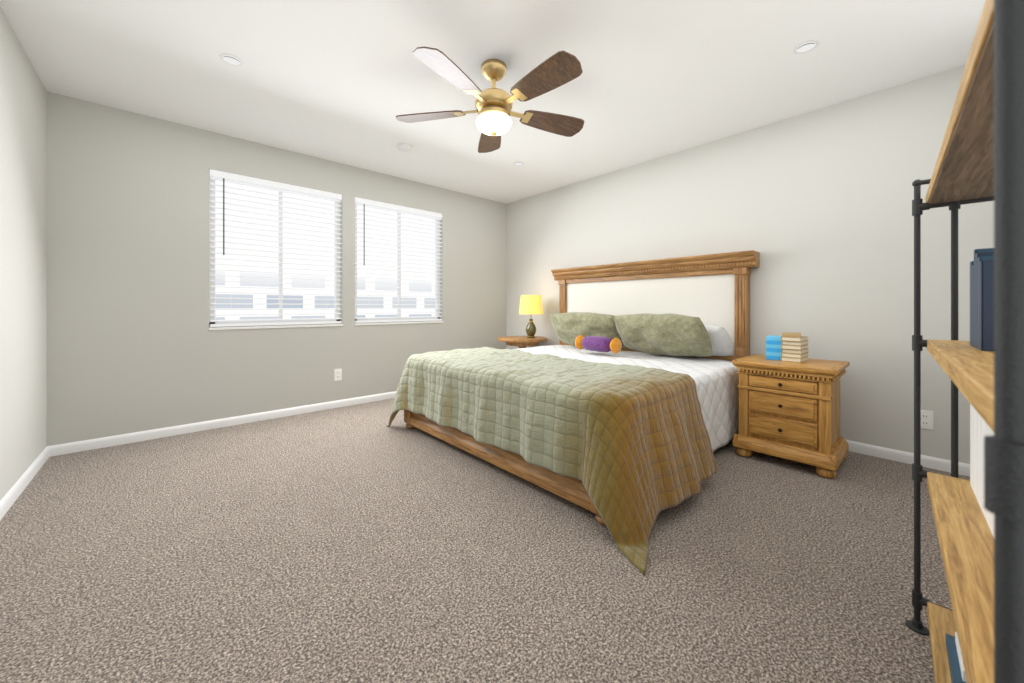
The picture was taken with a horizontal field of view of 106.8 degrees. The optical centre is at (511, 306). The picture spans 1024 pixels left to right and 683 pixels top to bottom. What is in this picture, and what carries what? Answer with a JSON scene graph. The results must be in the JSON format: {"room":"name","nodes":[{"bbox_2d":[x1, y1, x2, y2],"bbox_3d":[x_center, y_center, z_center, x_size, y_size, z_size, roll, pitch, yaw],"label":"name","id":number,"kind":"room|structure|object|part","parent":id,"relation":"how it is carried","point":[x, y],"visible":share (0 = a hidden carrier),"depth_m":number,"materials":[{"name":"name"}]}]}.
{"room":"bedroom","nodes":[
{"label":"bedroom","id":0,"kind":"room"},
{"bbox_2d":[0,7,46,500],"bbox_3d":[-1.666,-0.220,0.871,0.120,2.440,4.400,0,0,-42],"label":"wall","id":1,"kind":"structure","parent":0,"point":[23,96],"depth_m":2.09,"materials":[{"name":"grey paint"}]},
{"bbox_2d":[0,447,49,520],"bbox_3d":[-1.617,0.965,0.916,0.014,0.070,4.400,0,0,-42],"label":"baseboard","id":2,"kind":"structure","parent":1,"relation":"attached to","point":[8,500],"depth_m":2.06,"materials":[{"name":"white wood"}]},
{"bbox_2d":[47,91,505,445],"bbox_3d":[-1.632,-0.220,3.963,4.340,2.440,0.120,0,0,-42],"label":"wall","id":3,"kind":"structure","parent":0,"point":[131,348],"depth_m":2.98,"materials":[{"name":"grey paint"}]},
{"bbox_2d":[47,391,396,456],"bbox_3d":[-1.587,0.965,3.913,4.100,0.070,0.014,0,0,-42],"label":"baseboard","id":4,"kind":"structure","parent":3,"relation":"attached to","point":[60,449],"depth_m":3.07,"materials":[{"name":"white wood"}]},
{"bbox_2d":[208,177,342,329],"bbox_3d":[-2.122,-0.471,3.498,1.060,1.323,0.117,0,0,-42],"label":"window","id":5,"kind":"structure","parent":3,"relation":"in","point":[212,255],"depth_m":3.50,"materials":[{"name":"white plastic"}]},
{"bbox_2d":[209,169,341,326],"bbox_3d":[-2.105,-0.483,3.479,1.042,1.295,0.065,0,0,-42],"label":"blind","id":6,"kind":"object","parent":5,"relation":"attached to","point":[216,175],"visible":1,"depth_m":3.42,"materials":[{"name":"grey plastic"}]},
{"bbox_2d":[334,369,341,380],"bbox_3d":[-1.732,0.675,3.785,0.070,0.114,0.008,0,0,-42],"label":"outlet","id":7,"kind":"object","parent":3,"relation":"attached to","point":[337,372],"visible":1,"depth_m":3.78,"materials":[{"name":"white plastic"}]},
{"bbox_2d":[354,205,443,325],"bbox_3d":[-1.258,-0.471,4.287,1.060,1.323,0.117,0,0,-42],"label":"window","id":8,"kind":"structure","parent":3,"relation":"in","point":[437,292],"depth_m":4.30,"materials":[{"name":"white plastic"}]},
{"bbox_2d":[355,197,441,322],"bbox_3d":[-1.241,-0.483,4.268,1.042,1.295,0.065,0,0,-42],"label":"blind","id":9,"kind":"object","parent":8,"relation":"attached to","point":[362,202],"visible":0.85,"depth_m":4.21,"materials":[{"name":"grey plastic"}]},
{"bbox_2d":[0,398,969,682],"bbox_3d":[-0.108,1.030,2.294,4.340,0.060,4.640,0,0,-42],"label":"floor","id":10,"kind":"structure","parent":0,"point":[335,545],"depth_m":1.42,"materials":[{"name":"beige carpet"}]},
{"bbox_2d":[497,336,546,348],"bbox_3d":[0.124,0.685,4.598,0.610,0.630,0.610,0,0,-42],"label":"side table","id":11,"kind":"object","parent":10,"relation":"on","point":[520,341],"visible":0.52,"depth_m":4.43,"materials":[{"name":"brown wood"}]},
{"bbox_2d":[519,295,542,337],"bbox_3d":[0.229,0.114,4.565,0.290,0.510,0.290,0,0,-42],"label":"lamp","id":12,"kind":"object","parent":11,"relation":"on","point":[529,304],"visible":0.99,"depth_m":4.47,"materials":[{"name":"yellow fabric"}]},
{"bbox_2d":[386,250,759,575],"bbox_3d":[0.501,0.283,3.029,2.194,1.442,2.380,0,0,-42],"label":"bed","id":13,"kind":"object","parent":10,"relation":"on","point":[623,420],"visible":0.99,"depth_m":2.41,"materials":[{"name":"green fabric"}]},
{"bbox_2d":[386,347,717,575],"bbox_3d":[0.074,0.691,2.639,1.039,0.627,2.380,0,0,-42],"label":"blanket","id":14,"kind":"object","parent":13,"relation":"on","point":[624,444],"depth_m":1.96,"materials":[{"name":"green fabric"}]},
{"bbox_2d":[512,345,738,451],"bbox_3d":[0.499,0.696,3.093,1.908,0.525,2.107,0,0,-42],"label":"quilt","id":15,"kind":"object","parent":13,"relation":"on","point":[713,389],"depth_m":2.49,"materials":[{"name":"fabric"}]},
{"bbox_3d":[1.219,0.281,3.749,0.162,1.438,2.080,0,0,-42],"label":"headboard","id":16,"kind":"part","parent":13,"relation":"part of","materials":[{"name":"white fabric"}]},
{"bbox_2d":[704,325,733,355],"bbox_3d":[1.508,0.278,3.269,0.261,0.280,0.700,0,0,-42],"label":"pillow","id":17,"kind":"object","parent":13,"relation":"on","point":[721,336],"depth_m":3.04,"materials":[{"name":"white fabric"}]},
{"bbox_2d":[732,354,849,477],"bbox_3d":[1.855,0.680,2.536,0.515,0.640,0.548,0,0,-42],"label":"nightstand","id":18,"kind":"object","parent":10,"relation":"on","point":[788,410],"visible":1,"depth_m":2.37,"materials":[{"name":"brown wood"}]},
{"bbox_2d":[766,332,808,362],"bbox_3d":[1.860,0.267,2.587,0.190,0.184,0.231,0,0,-42],"label":"book stack","id":19,"kind":"object","parent":18,"relation":"on","point":[789,347],"visible":1,"depth_m":2.52,"materials":[{"name":"blue"}]},
{"bbox_2d":[905,0,1023,682],"bbox_3d":[0.913,0.302,0.597,1.460,1.396,0.387,0,0,-45],"label":"shelf","id":20,"kind":"object","parent":10,"relation":"on","point":[979,520],"visible":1,"depth_m":0.58,"materials":[{"name":"brown wood"}]},
{"bbox_2d":[946,248,993,682],"bbox_3d":[1.206,0.378,0.884,0.380,1.034,0.255,0,0,-45],"label":"books","id":21,"kind":"object","parent":20,"relation":"on","point":[967,517],"depth_m":0.91,"materials":[{"name":"blue paper"}]},
{"bbox_2d":[0,0,984,203],"bbox_3d":[-0.108,-1.480,2.294,4.340,0.080,4.640,0,0,-42],"label":"ceiling","id":22,"kind":"structure","parent":0,"point":[331,80],"depth_m":2.27,"materials":[{"name":"white paint"}]},
{"bbox_2d":[219,53,243,65],"bbox_3d":[-1.634,-1.437,2.215,0.116,0.007,0.116,0,0,-42],"label":"recessed light","id":23,"kind":"object","parent":22,"relation":"in","point":[230,59],"visible":1,"depth_m":2.21,"materials":[{"name":"white plastic"}]},
{"bbox_2d":[397,143,412,151],"bbox_3d":[-0.957,-1.421,3.401,0.136,0.037,0.136,0,0,-42],"label":"smoke detector","id":24,"kind":"object","parent":22,"relation":"attached to","point":[404,147],"visible":1,"depth_m":3.37,"materials":[{"name":"white plastic"}]},
{"bbox_2d":[396,47,583,152],"bbox_3d":[-0.077,-1.234,2.245,1.202,0.413,1.155,0,0,-42],"label":"ceiling fan","id":25,"kind":"object","parent":22,"relation":"hanging from","point":[493,105],"depth_m":2.19,"materials":[{"name":"brown wood"}]},
{"bbox_2d":[513,161,523,165],"bbox_3d":[0.067,-1.437,3.808,0.116,0.007,0.116,0,0,-42],"label":"recessed light","id":26,"kind":"object","parent":22,"relation":"in","point":[518,163],"visible":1,"depth_m":3.80,"materials":[{"name":"white plastic"}]},
{"bbox_2d":[793,40,818,53],"bbox_3d":[1.628,-1.437,2.106,0.116,0.007,0.116,0,0,-42],"label":"recessed light","id":27,"kind":"object","parent":22,"relation":"in","point":[806,46],"visible":1,"depth_m":2.10,"materials":[{"name":"white plastic"}]},
{"bbox_2d":[506,65,993,463],"bbox_3d":[1.450,-0.220,3.717,0.120,2.440,4.400,0,0,-42],"label":"wall","id":28,"kind":"structure","parent":0,"point":[824,196],"depth_m":2.74,"materials":[{"name":"grey paint"}]},
{"bbox_2d":[846,440,969,476],"bbox_3d":[1.401,0.965,3.672,0.014,0.070,4.400,0,0,-42],"label":"baseboard","id":29,"kind":"structure","parent":28,"relation":"attached to","point":[871,450],"depth_m":2.44,"materials":[{"name":"white wood"}]},
{"bbox_2d":[921,410,932,429],"bbox_3d":[2.585,0.705,2.378,0.008,0.114,0.070,0,0,-42],"label":"outlet","id":30,"kind":"object","parent":28,"relation":"attached to","point":[926,416],"visible":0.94,"depth_m":2.37,"materials":[{"name":"white plastic"}]},
{"label":"outside","id":31,"kind":"structure","parent":0,"visible":0},
{"bbox_2d":[215,180,434,321],"bbox_3d":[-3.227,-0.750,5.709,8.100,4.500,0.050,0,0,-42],"label":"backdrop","id":32,"kind":"structure","parent":31,"point":[377,286],"depth_m":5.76,"materials":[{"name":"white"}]}
]}

